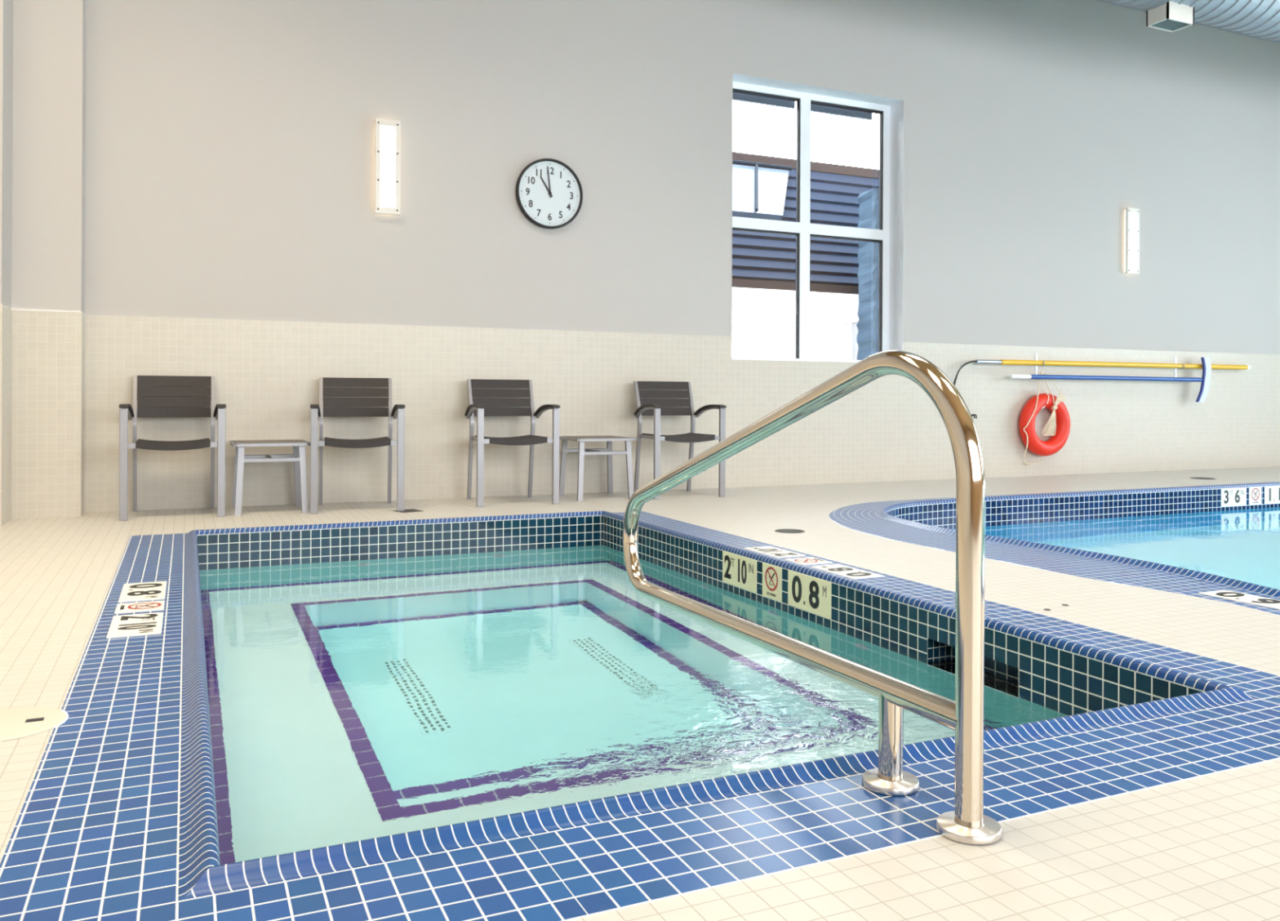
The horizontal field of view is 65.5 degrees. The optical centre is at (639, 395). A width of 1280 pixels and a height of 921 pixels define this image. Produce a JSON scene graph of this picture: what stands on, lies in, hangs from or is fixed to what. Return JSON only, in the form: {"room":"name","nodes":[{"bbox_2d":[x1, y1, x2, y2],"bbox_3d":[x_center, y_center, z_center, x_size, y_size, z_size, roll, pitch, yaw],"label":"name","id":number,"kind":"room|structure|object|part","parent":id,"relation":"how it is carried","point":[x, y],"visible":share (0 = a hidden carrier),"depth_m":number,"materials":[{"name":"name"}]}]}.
{"room":"indoor swimming pool","nodes":[
{"label":"indoor swimming pool","id":0,"kind":"room"},
{"bbox_2d":[0,0,86,526],"bbox_3d":[-4.350,-1.864,5.365,2.490,5.200,0.484,0,0,-38],"label":"wall pillar","id":1,"kind":"structure","parent":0,"point":[42,42],"depth_m":6.03,"materials":[{"name":"paint"}]},
{"bbox_2d":[0,466,1279,920],"bbox_3d":[4.319,0.780,3.754,17.000,0.001,11.180,0,0,-24],"label":"floor","id":2,"kind":"structure","parent":0,"point":[1206,847],"depth_m":2.65,"materials":[{"name":"beige tile"}]},
{"bbox_2d":[0,706,67,741],"bbox_3d":[-1.451,0.749,2.271,0.250,0.003,0.250,0,0,-24],"label":"lid","id":3,"kind":"object","parent":2,"relation":"on","point":[16,722],"visible":1,"depth_m":2.29,"materials":[{"name":"beige plastic"}]},
{"bbox_2d":[119,375,226,520],"bbox_3d":[-2.932,0.307,6.261,0.587,0.872,0.547,0,0,-24],"label":"armchair","id":4,"kind":"object","parent":2,"relation":"on","point":[201,389],"visible":1,"depth_m":6.37,"materials":[{"name":"grey paint"}]},
{"bbox_3d":[-3.069,0.409,5.915,0.044,0.668,0.028,0,0,-24],"label":"leg","id":5,"kind":"part","parent":4,"relation":"part of","materials":[{"name":"grey paint"}]},
{"bbox_3d":[-3.148,0.093,6.098,0.056,0.087,0.433,0,0,-23],"label":"armrest","id":6,"kind":"part","parent":4,"relation":"part of","materials":[{"name":"black plastic"}]},
{"bbox_3d":[-3.148,0.110,6.098,0.030,0.088,0.432,0,0,-23],"label":"arm rail","id":7,"kind":"part","parent":4,"relation":"part of","materials":[{"name":"grey paint"}]},
{"bbox_3d":[-3.132,0.298,6.130,0.063,0.032,0.447,0,0,-24],"label":"seat rail","id":8,"kind":"part","parent":4,"relation":"part of","materials":[{"name":"grey metal"}]},
{"bbox_3d":[-3.227,0.306,6.358,0.024,0.872,0.124,0,0,-24],"label":"leg","id":9,"kind":"part","parent":4,"relation":"part of","materials":[{"name":"grey paint"}]},
{"bbox_3d":[-2.913,0.302,6.221,0.410,0.058,0.435,0,0,-24],"label":"seat","id":10,"kind":"part","parent":4,"relation":"part of","materials":[{"name":"black wood"}]},
{"bbox_3d":[-3.020,0.005,6.458,0.436,0.268,0.105,0,0,-24],"label":"backrest","id":11,"kind":"part","parent":4,"relation":"part of","materials":[{"name":"brown wood"}]},
{"bbox_3d":[-2.812,0.308,6.547,0.024,0.872,0.124,0,0,-24],"label":"leg","id":12,"kind":"part","parent":4,"relation":"part of","materials":[{"name":"grey paint"}]},
{"bbox_3d":[-2.701,0.301,6.326,0.063,0.032,0.447,0,0,-24],"label":"seat rail","id":13,"kind":"part","parent":4,"relation":"part of","materials":[{"name":"grey metal"}]},
{"bbox_3d":[-2.665,0.095,6.318,0.056,0.087,0.433,0,0,-26],"label":"armrest","id":14,"kind":"part","parent":4,"relation":"part of","materials":[{"name":"black plastic"}]},
{"bbox_3d":[-2.582,0.411,6.137,0.044,0.668,0.028,0,0,-24],"label":"leg","id":15,"kind":"part","parent":4,"relation":"part of","materials":[{"name":"grey paint"}]},
{"bbox_2d":[229,439,310,515],"bbox_3d":[-2.413,0.521,6.483,0.464,0.450,0.480,0,0,-24],"label":"side table","id":16,"kind":"object","parent":2,"relation":"on","point":[298,456],"visible":0.99,"depth_m":6.36,"materials":[{"name":"grey paint"}]},
{"bbox_3d":[-2.670,0.530,6.589,0.056,0.430,0.051,0,0,-24],"label":"leg","id":17,"kind":"part","parent":16,"relation":"part of","materials":[{"name":"grey paint"}]},
{"bbox_3d":[-2.502,0.531,6.220,0.056,0.430,0.051,0,0,-24],"label":"leg","id":18,"kind":"part","parent":16,"relation":"part of","materials":[{"name":"grey paint"}]},
{"bbox_3d":[-2.325,0.531,6.746,0.056,0.430,0.051,0,0,-24],"label":"leg","id":19,"kind":"part","parent":16,"relation":"part of","materials":[{"name":"grey paint"}]},
{"bbox_3d":[-2.157,0.532,6.378,0.056,0.430,0.051,0,0,-24],"label":"leg","id":20,"kind":"part","parent":16,"relation":"part of","materials":[{"name":"grey paint"}]},
{"bbox_2d":[310,377,404,513],"bbox_3d":[-1.890,0.313,6.642,0.587,0.872,0.547,0,0,-18],"label":"armchair","id":21,"kind":"object","parent":2,"relation":"on","point":[383,386],"visible":1,"depth_m":6.76,"materials":[{"name":"grey paint"}]},
{"bbox_3d":[-2.068,0.414,6.315,0.044,0.668,0.028,0,0,-18],"label":"leg","id":22,"kind":"part","parent":21,"relation":"part of","materials":[{"name":"grey paint"}]},
{"bbox_3d":[-2.124,0.098,6.506,0.056,0.087,0.433,0,0,-16],"label":"armrest","id":23,"kind":"part","parent":21,"relation":"part of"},
{"bbox_3d":[-2.104,0.304,6.536,0.063,0.032,0.447,0,0,-18],"label":"seat rail","id":24,"kind":"part","parent":21,"relation":"part of","materials":[{"name":"grey metal"}]},
{"bbox_3d":[-2.171,0.311,6.774,0.024,0.872,0.124,0,0,-18],"label":"leg","id":25,"kind":"part","parent":21,"relation":"part of","materials":[{"name":"grey paint"}]},
{"bbox_3d":[-1.954,0.010,6.848,0.436,0.268,0.105,0,0,-18],"label":"backrest","id":26,"kind":"part","parent":21,"relation":"part of","materials":[{"name":"brown wood"}]},
{"bbox_3d":[-1.877,0.308,6.600,0.410,0.058,0.435,0,0,-18],"label":"seat","id":27,"kind":"part","parent":21,"relation":"part of","materials":[{"name":"black wood"}]},
{"bbox_3d":[-1.736,0.313,6.912,0.024,0.872,0.124,0,0,-18],"label":"leg","id":28,"kind":"part","parent":21,"relation":"part of","materials":[{"name":"grey paint"}]},
{"bbox_3d":[-1.653,0.306,6.679,0.063,0.032,0.447,0,0,-18],"label":"seat rail","id":29,"kind":"part","parent":21,"relation":"part of","materials":[{"name":"grey metal"}]},
{"bbox_3d":[-1.619,0.118,6.667,0.030,0.088,0.432,0,0,-19],"label":"arm rail","id":30,"kind":"part","parent":21,"relation":"part of","materials":[{"name":"grey paint"}]},
{"bbox_3d":[-1.619,0.100,6.667,0.056,0.087,0.433,0,0,-19],"label":"armrest","id":31,"kind":"part","parent":21,"relation":"part of","materials":[{"name":"black plastic"}]},
{"bbox_3d":[-1.557,0.416,6.477,0.044,0.668,0.028,0,0,-18],"label":"leg","id":32,"kind":"part","parent":21,"relation":"part of","materials":[{"name":"grey paint"}]},
{"bbox_2d":[392,508,423,512],"bbox_3d":[-1.509,0.749,6.478,0.144,0.003,0.144,0,0,-42],"label":"floor drain","id":33,"kind":"object","parent":2,"relation":"on","point":[409,509],"visible":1,"depth_m":6.47,"materials":[{"name":"grey metal"}]},
{"bbox_2d":[464,378,559,506],"bbox_3d":[-0.934,0.317,7.077,0.587,0.872,0.547,0,0,-23],"label":"armchair","id":34,"kind":"object","parent":2,"relation":"on","point":[488,393],"visible":1,"depth_m":7.19,"materials":[{"name":"grey paint"}]},
{"bbox_3d":[-1.226,0.316,7.184,0.024,0.872,0.124,0,0,-23],"label":"leg","id":35,"kind":"part","parent":34,"relation":"part of","materials":[{"name":"grey paint"}]},
{"bbox_3d":[-1.155,0.120,6.921,0.030,0.088,0.432,0,0,-21],"label":"arm rail","id":36,"kind":"part","parent":34,"relation":"part of","materials":[{"name":"grey paint"}]},
{"bbox_3d":[-1.155,0.103,6.921,0.056,0.087,0.433,0,0,-21],"label":"armrest","id":37,"kind":"part","parent":34,"relation":"part of","materials":[{"name":"black plastic"}]},
{"bbox_3d":[-1.082,0.419,6.736,0.044,0.668,0.028,0,0,-23],"label":"leg","id":38,"kind":"part","parent":34,"relation":"part of","materials":[{"name":"grey paint"}]},
{"bbox_3d":[-1.138,0.308,6.952,0.063,0.032,0.447,0,0,-23],"label":"seat rail","id":39,"kind":"part","parent":34,"relation":"part of","materials":[{"name":"grey metal"}]},
{"bbox_3d":[-1.016,0.015,7.277,0.436,0.268,0.105,0,0,-23],"label":"backrest","id":40,"kind":"part","parent":34,"relation":"part of","materials":[{"name":"brown wood"}]},
{"bbox_3d":[-0.917,0.312,7.037,0.410,0.058,0.435,0,0,-23],"label":"seat","id":41,"kind":"part","parent":34,"relation":"part of","materials":[{"name":"black wood"}]},
{"bbox_3d":[-0.805,0.318,7.360,0.024,0.872,0.124,0,0,-23],"label":"leg","id":42,"kind":"part","parent":34,"relation":"part of","materials":[{"name":"grey paint"}]},
{"bbox_3d":[-0.666,0.123,7.126,0.030,0.088,0.432,0,0,-24],"label":"arm rail","id":43,"kind":"part","parent":34,"relation":"part of","materials":[{"name":"grey paint"}]},
{"bbox_3d":[-0.666,0.105,7.126,0.056,0.087,0.433,0,0,-24],"label":"armrest","id":44,"kind":"part","parent":34,"relation":"part of","materials":[{"name":"black plastic"}]},
{"bbox_3d":[-0.702,0.311,7.136,0.063,0.032,0.447,0,0,-23],"label":"seat rail","id":45,"kind":"part","parent":34,"relation":"part of","materials":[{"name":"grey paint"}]},
{"bbox_3d":[-0.587,0.421,6.943,0.044,0.668,0.028,0,0,-23],"label":"leg","id":46,"kind":"part","parent":34,"relation":"part of","materials":[{"name":"grey paint"}]},
{"bbox_2d":[559,435,636,501],"bbox_3d":[-0.330,0.532,7.427,0.464,0.450,0.480,0,0,-23],"label":"side table","id":47,"kind":"object","parent":2,"relation":"on","point":[582,451],"visible":0.98,"depth_m":7.30,"materials":[{"name":"grey paint"}]},
{"bbox_3d":[-0.584,0.540,7.540,0.056,0.430,0.051,0,0,-23],"label":"leg","id":48,"kind":"part","parent":47,"relation":"part of","materials":[{"name":"grey paint"}]},
{"bbox_3d":[-0.427,0.541,7.167,0.056,0.430,0.051,0,0,-23],"label":"leg","id":49,"kind":"part","parent":47,"relation":"part of","materials":[{"name":"grey paint"}]},
{"bbox_3d":[-0.233,0.542,7.687,0.056,0.430,0.051,0,0,-23],"label":"leg","id":50,"kind":"part","parent":47,"relation":"part of","materials":[{"name":"grey paint"}]},
{"bbox_3d":[-0.076,0.543,7.314,0.056,0.430,0.051,0,0,-23],"label":"leg","id":51,"kind":"part","parent":47,"relation":"part of","materials":[{"name":"grey paint"}]},
{"bbox_2d":[0,511,1279,920],"bbox_3d":[-0.398,1.270,3.822,2.995,1.072,4.582,0,0,-24],"label":"hot tub","id":52,"kind":"object","parent":2,"relation":"in","point":[117,820],"visible":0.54,"depth_m":1.97,"materials":[{"name":"blue tile"}]},
{"bbox_2d":[106,612,163,638],"bbox_3d":[-1.646,0.749,3.253,0.153,0.008,0.330,0,0,-24],"label":"depth marker","id":53,"kind":"object","parent":52,"relation":"on","point":[145,624],"depth_m":3.23,"materials":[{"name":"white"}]},
{"bbox_2d":[114,600,164,613],"bbox_3d":[-1.770,0.749,3.525,0.153,0.008,0.160,0,0,-24],"label":"warning sign","id":54,"kind":"object","parent":52,"relation":"on","point":[153,605],"depth_m":3.51,"materials":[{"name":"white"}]},
{"bbox_2d":[118,581,166,602],"bbox_3d":[-1.896,0.748,3.802,0.153,0.008,0.375,0,0,-24],"label":"depth marker","id":55,"kind":"object","parent":52,"relation":"on","point":[144,591],"depth_m":3.78,"materials":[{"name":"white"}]},
{"bbox_2d":[199,544,1223,920],"bbox_3d":[-0.403,1.401,3.970,2.473,0.910,4.169,0,0,-24],"label":"water","id":56,"kind":"object","parent":52,"relation":"in","point":[350,700],"visible":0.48,"depth_m":3.16,"materials":[{"name":"teal liquid"}]},
{"bbox_2d":[722,551,756,593],"bbox_3d":[0.475,0.841,4.766,0.008,0.152,0.318,0,0,-24],"label":"tile","id":57,"kind":"structure","parent":52,"relation":"attached to","point":[738,571],"depth_m":4.75,"materials":[{"name":"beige tile"}]},
{"bbox_2d":[762,562,782,601],"bbox_3d":[0.597,0.842,4.498,0.008,0.152,0.160,0,0,-24],"label":"tile","id":58,"kind":"structure","parent":52,"relation":"attached to","point":[771,575],"depth_m":4.49,"materials":[{"name":"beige tile"}]},
{"bbox_2d":[743,546,805,557],"bbox_3d":[0.652,0.761,4.846,0.153,0.008,0.318,0,0,-24],"label":"depth marker","id":59,"kind":"object","parent":52,"relation":"on","point":[769,550],"depth_m":4.83,"materials":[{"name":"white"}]},
{"bbox_2d":[785,556,831,564],"bbox_3d":[0.775,0.761,4.577,0.153,0.008,0.160,0,0,-24],"label":"warning sign","id":60,"kind":"object","parent":52,"relation":"on","point":[804,561],"depth_m":4.56,"materials":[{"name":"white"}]},
{"bbox_2d":[787,569,831,619],"bbox_3d":[0.719,0.843,4.231,0.008,0.152,0.318,0,0,-24],"label":"tile","id":61,"kind":"structure","parent":52,"relation":"attached to","point":[811,594],"depth_m":4.22,"materials":[{"name":"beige tile"}]},
{"bbox_2d":[622,350,1002,845],"bbox_3d":[0.274,0.335,2.452,0.110,0.848,1.663,0,0,-23],"label":"handrail","id":62,"kind":"object","parent":52,"relation":"on","point":[967,824],"visible":1,"depth_m":1.86,"materials":[{"name":"silver metal"}]},
{"bbox_3d":[0.489,0.751,1.941,0.109,0.018,0.109,0,0,-24],"label":"plate","id":63,"kind":"part","parent":62,"relation":"part of","materials":[{"name":"metal"}]},
{"bbox_3d":[0.489,0.666,1.941,0.047,0.182,0.047,0,0,-24],"label":"support post","id":64,"kind":"part","parent":62,"relation":"part of","materials":[{"name":"silver metal"}]},
{"bbox_3d":[0.574,0.752,1.736,0.109,0.018,0.109,0,0,-24],"label":"plate","id":65,"kind":"part","parent":62,"relation":"part of","materials":[{"name":"metal"}]},
{"bbox_2d":[811,564,884,578],"bbox_3d":[0.896,0.762,4.311,0.153,0.008,0.318,0,0,-24],"label":"depth marker","id":66,"kind":"object","parent":52,"relation":"on","point":[839,569],"depth_m":4.29,"materials":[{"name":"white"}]},
{"bbox_2d":[633,381,726,499],"bbox_3d":[0.272,0.324,7.626,0.587,0.872,0.547,0,0,-23],"label":"armchair","id":67,"kind":"object","parent":2,"relation":"on","point":[649,402],"visible":0.99,"depth_m":7.73,"materials":[{"name":"grey paint"}]},
{"bbox_3d":[-0.020,0.322,7.733,0.024,0.872,0.124,0,0,-23],"label":"leg","id":68,"kind":"part","parent":67,"relation":"part of","materials":[{"name":"grey paint"}]},
{"bbox_3d":[0.051,0.126,7.470,0.030,0.088,0.432,0,0,-21],"label":"arm rail","id":69,"kind":"part","parent":67,"relation":"part of","materials":[{"name":"grey paint"}]},
{"bbox_3d":[0.051,0.109,7.470,0.056,0.087,0.433,0,0,-21],"label":"armrest","id":70,"kind":"part","parent":67,"relation":"part of","materials":[{"name":"black plastic"}]},
{"bbox_3d":[0.068,0.314,7.502,0.063,0.032,0.447,0,0,-23],"label":"seat rail","id":71,"kind":"part","parent":67,"relation":"part of","materials":[{"name":"grey metal"}]},
{"bbox_3d":[0.124,0.425,7.285,0.044,0.668,0.028,0,0,-23],"label":"leg","id":72,"kind":"part","parent":67,"relation":"part of","materials":[{"name":"grey paint"}]},
{"bbox_3d":[0.190,0.021,7.827,0.436,0.268,0.105,0,0,-23],"label":"backrest","id":73,"kind":"part","parent":67,"relation":"part of","materials":[{"name":"brown wood"}]},
{"bbox_3d":[0.289,0.319,7.586,0.410,0.058,0.435,0,0,-23],"label":"seat","id":74,"kind":"part","parent":67,"relation":"part of","materials":[{"name":"black wood"}]},
{"bbox_3d":[0.401,0.324,7.910,0.024,0.872,0.124,0,0,-23],"label":"leg","id":75,"kind":"part","parent":67,"relation":"part of","materials":[{"name":"grey paint"}]},
{"bbox_3d":[0.540,0.129,7.676,0.030,0.088,0.432,0,0,-24],"label":"arm rail","id":76,"kind":"part","parent":67,"relation":"part of","materials":[{"name":"grey paint"}]},
{"bbox_3d":[0.540,0.111,7.676,0.056,0.087,0.433,0,0,-24],"label":"armrest","id":77,"kind":"part","parent":67,"relation":"part of","materials":[{"name":"black plastic"}]},
{"bbox_3d":[0.504,0.317,7.685,0.063,0.032,0.447,0,0,-23],"label":"seat rail","id":78,"kind":"part","parent":67,"relation":"part of","materials":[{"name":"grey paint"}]},
{"bbox_3d":[0.618,0.427,7.493,0.044,0.668,0.028,0,0,-23],"label":"leg","id":79,"kind":"part","parent":67,"relation":"part of","materials":[{"name":"grey paint"}]},
{"bbox_2d":[774,528,804,533],"bbox_3d":[0.842,0.760,5.599,0.170,0.003,0.170,0,0,-24],"label":"floor drain","id":80,"kind":"object","parent":2,"relation":"on","point":[783,531],"visible":1,"depth_m":5.58,"materials":[{"name":"grey metal"}]},
{"bbox_2d":[828,481,1279,614],"bbox_3d":[6.872,1.356,5.825,10.632,1.172,6.831,0,0,-24],"label":"swimming pool","id":81,"kind":"object","parent":2,"relation":"in","point":[928,522],"visible":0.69,"depth_m":6.34,"materials":[{"name":"blue tile"}]},
{"bbox_2d":[1221,487,1246,506],"bbox_3d":[5.064,0.864,8.486,0.318,0.152,0.008,0,0,-24],"label":"tile","id":82,"kind":"structure","parent":81,"relation":"attached to","point":[1229,496],"depth_m":8.48,"materials":[{"name":"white tile"}]},
{"bbox_2d":[1198,589,1279,609],"bbox_3d":[2.309,0.769,3.745,0.153,0.008,0.340,0,0,-24],"label":"depth marker","id":83,"kind":"object","parent":81,"relation":"on","point":[1227,594],"depth_m":3.77,"materials":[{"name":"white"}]},
{"bbox_2d":[1248,486,1261,505],"bbox_3d":[5.316,0.865,8.601,0.160,0.152,0.008,0,0,-24],"label":"tile","id":84,"kind":"structure","parent":81,"relation":"attached to","point":[1255,493],"depth_m":8.60,"materials":[{"name":"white tile"}]},
{"bbox_2d":[1264,485,1279,503],"bbox_3d":[5.574,0.867,8.719,0.318,0.152,0.008,0,0,-24],"label":"tile","id":85,"kind":"structure","parent":81,"relation":"attached to","point":[1272,494],"depth_m":8.69,"materials":[{"name":"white tile"}]},
{"bbox_2d":[1189,477,1216,479],"bbox_3d":[5.335,0.783,9.436,0.220,0.003,0.220,0,0,-24],"label":"floor drain","id":86,"kind":"object","parent":2,"relation":"on","point":[1189,477],"visible":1,"depth_m":9.44,"materials":[{"name":"grey metal"}]},
{"bbox_2d":[84,0,1279,512],"bbox_3d":[3.066,-1.827,9.448,14.585,5.200,0.247,0,0,-24],"label":"wall","id":87,"kind":"structure","parent":0,"point":[234,235],"depth_m":7.86,"materials":[{"name":"paint"}]},
{"bbox_2d":[374,118,400,214],"bbox_3d":[-1.796,-1.623,7.075,0.174,0.666,0.056,0,0,-24],"label":"wall light","id":88,"kind":"object","parent":87,"relation":"attached to","point":[387,132],"visible":1,"depth_m":7.06,"materials":[{"name":"white"}]},
{"bbox_2d":[380,125,395,208],"bbox_3d":[-1.792,-1.623,7.065,0.100,0.580,0.017,0,0,-24],"label":"diffuser","id":89,"kind":"object","parent":88,"relation":"attached to","point":[387,132],"depth_m":7.06,"materials":[{"name":"white plastic"}]},
{"bbox_2d":[515,158,582,228],"bbox_3d":[-0.689,-1.538,7.583,0.532,0.532,0.050,0,0,-24],"label":"wall clock","id":90,"kind":"object","parent":87,"relation":"attached to","point":[549,193],"visible":1,"depth_m":7.57,"materials":[{"name":"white plastic"}]},
{"bbox_2d":[731,81,890,362],"bbox_3d":[1.474,-1.486,8.859,1.777,2.380,0.100,0,0,-24],"label":"window","id":91,"kind":"structure","parent":87,"relation":"in","point":[802,228],"depth_m":8.81,"materials":[{"name":"white metal"}]},
{"bbox_2d":[1035,353,1044,379],"bbox_3d":[3.871,-0.282,9.623,0.020,0.260,0.108,0,0,-24],"label":"bracket","id":92,"kind":"object","parent":87,"relation":"attached to","point":[1036,354],"visible":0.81,"depth_m":9.67,"materials":[{"name":"silver metal"}]},
{"bbox_2d":[953,359,1251,418],"bbox_3d":[4.751,-0.061,10.009,4.176,0.564,0.050,0,0,-24],"label":"pole","id":93,"kind":"object","parent":92,"relation":"hanging from","point":[1002,362],"visible":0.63,"depth_m":9.90,"materials":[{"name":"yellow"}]},
{"bbox_2d":[1008,357,1211,401],"bbox_3d":[4.760,-0.175,9.955,2.773,0.470,0.049,0,0,-24],"label":"pole","id":94,"kind":"object","parent":92,"relation":"hanging from","point":[1206,367],"visible":1,"depth_m":10.13,"materials":[{"name":"blue painted metal"},{"name":"white plastic"}]},
{"bbox_2d":[1018,370,1070,464],"bbox_3d":[3.918,0.211,9.599,0.619,0.909,0.182,0,0,-24],"label":"life ring","id":95,"kind":"object","parent":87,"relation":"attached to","point":[1060,418],"visible":1,"depth_m":9.55,"materials":[{"name":"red plastic"}]},
{"bbox_2d":[1124,207,1139,274],"bbox_3d":[5.029,-1.581,10.184,0.174,0.666,0.056,0,0,-24],"label":"wall light","id":96,"kind":"object","parent":87,"relation":"attached to","point":[1131,215],"visible":1,"depth_m":10.16,"materials":[{"name":"white"}]},
{"bbox_2d":[1129,212,1136,269],"bbox_3d":[5.033,-1.581,10.174,0.100,0.580,0.017,0,0,-24],"label":"diffuser","id":97,"kind":"object","parent":96,"relation":"attached to","point":[1132,215],"depth_m":10.17,"materials":[{"name":"white plastic"}]},
{"bbox_2d":[1174,357,1184,382],"bbox_3d":[5.664,-0.274,10.440,0.020,0.260,0.108,0,0,-24],"label":"bracket","id":98,"kind":"object","parent":87,"relation":"attached to","point":[1175,357],"visible":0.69,"depth_m":10.48,"materials":[{"name":"silver metal"}]},
{"bbox_2d":[1097,0,1279,43],"bbox_3d":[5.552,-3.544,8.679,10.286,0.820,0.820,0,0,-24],"label":"ceiling","id":99,"kind":"structure","parent":0,"point":[1258,19],"depth_m":8.27,"materials":[{"name":"white metal"}]},
{"bbox_2d":[1146,0,1194,32],"bbox_3d":[4.327,-3.120,8.122,0.310,0.200,0.196,0,0,-24],"label":"diffuser","id":100,"kind":"object","parent":99,"relation":"attached to","point":[1171,16],"visible":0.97,"depth_m":8.06,"materials":[{"name":"grey metal"}]},
{"bbox_2d":[1151,19,1188,31],"bbox_3d":[4.327,-3.034,8.122,0.282,0.020,0.172,0,0,-24],"label":"grille","id":101,"kind":"object","parent":100,"relation":"attached to","point":[1162,24],"depth_m":8.12,"materials":[{"name":"grey metal"}]},
{"label":"outside","id":102,"kind":"structure","parent":0,"visible":0},
{"label":"ground","id":103,"kind":"structure","parent":102,"visible":0},
{"bbox_2d":[731,151,879,359],"bbox_3d":[7.117,-1.128,15.727,26.000,5.044,3.980,0,0,-24],"label":"building","id":104,"kind":"structure","parent":103,"relation":"on","point":[764,187],"depth_m":11.64,"materials":[{"name":"white"}]},
{"bbox_2d":[856,188,879,359],"bbox_3d":[2.695,-0.457,11.187,0.405,3.658,0.339,0,0,-24],"label":"stone column","id":105,"kind":"structure","parent":103,"relation":"on","point":[867,325],"depth_m":11.09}
]}

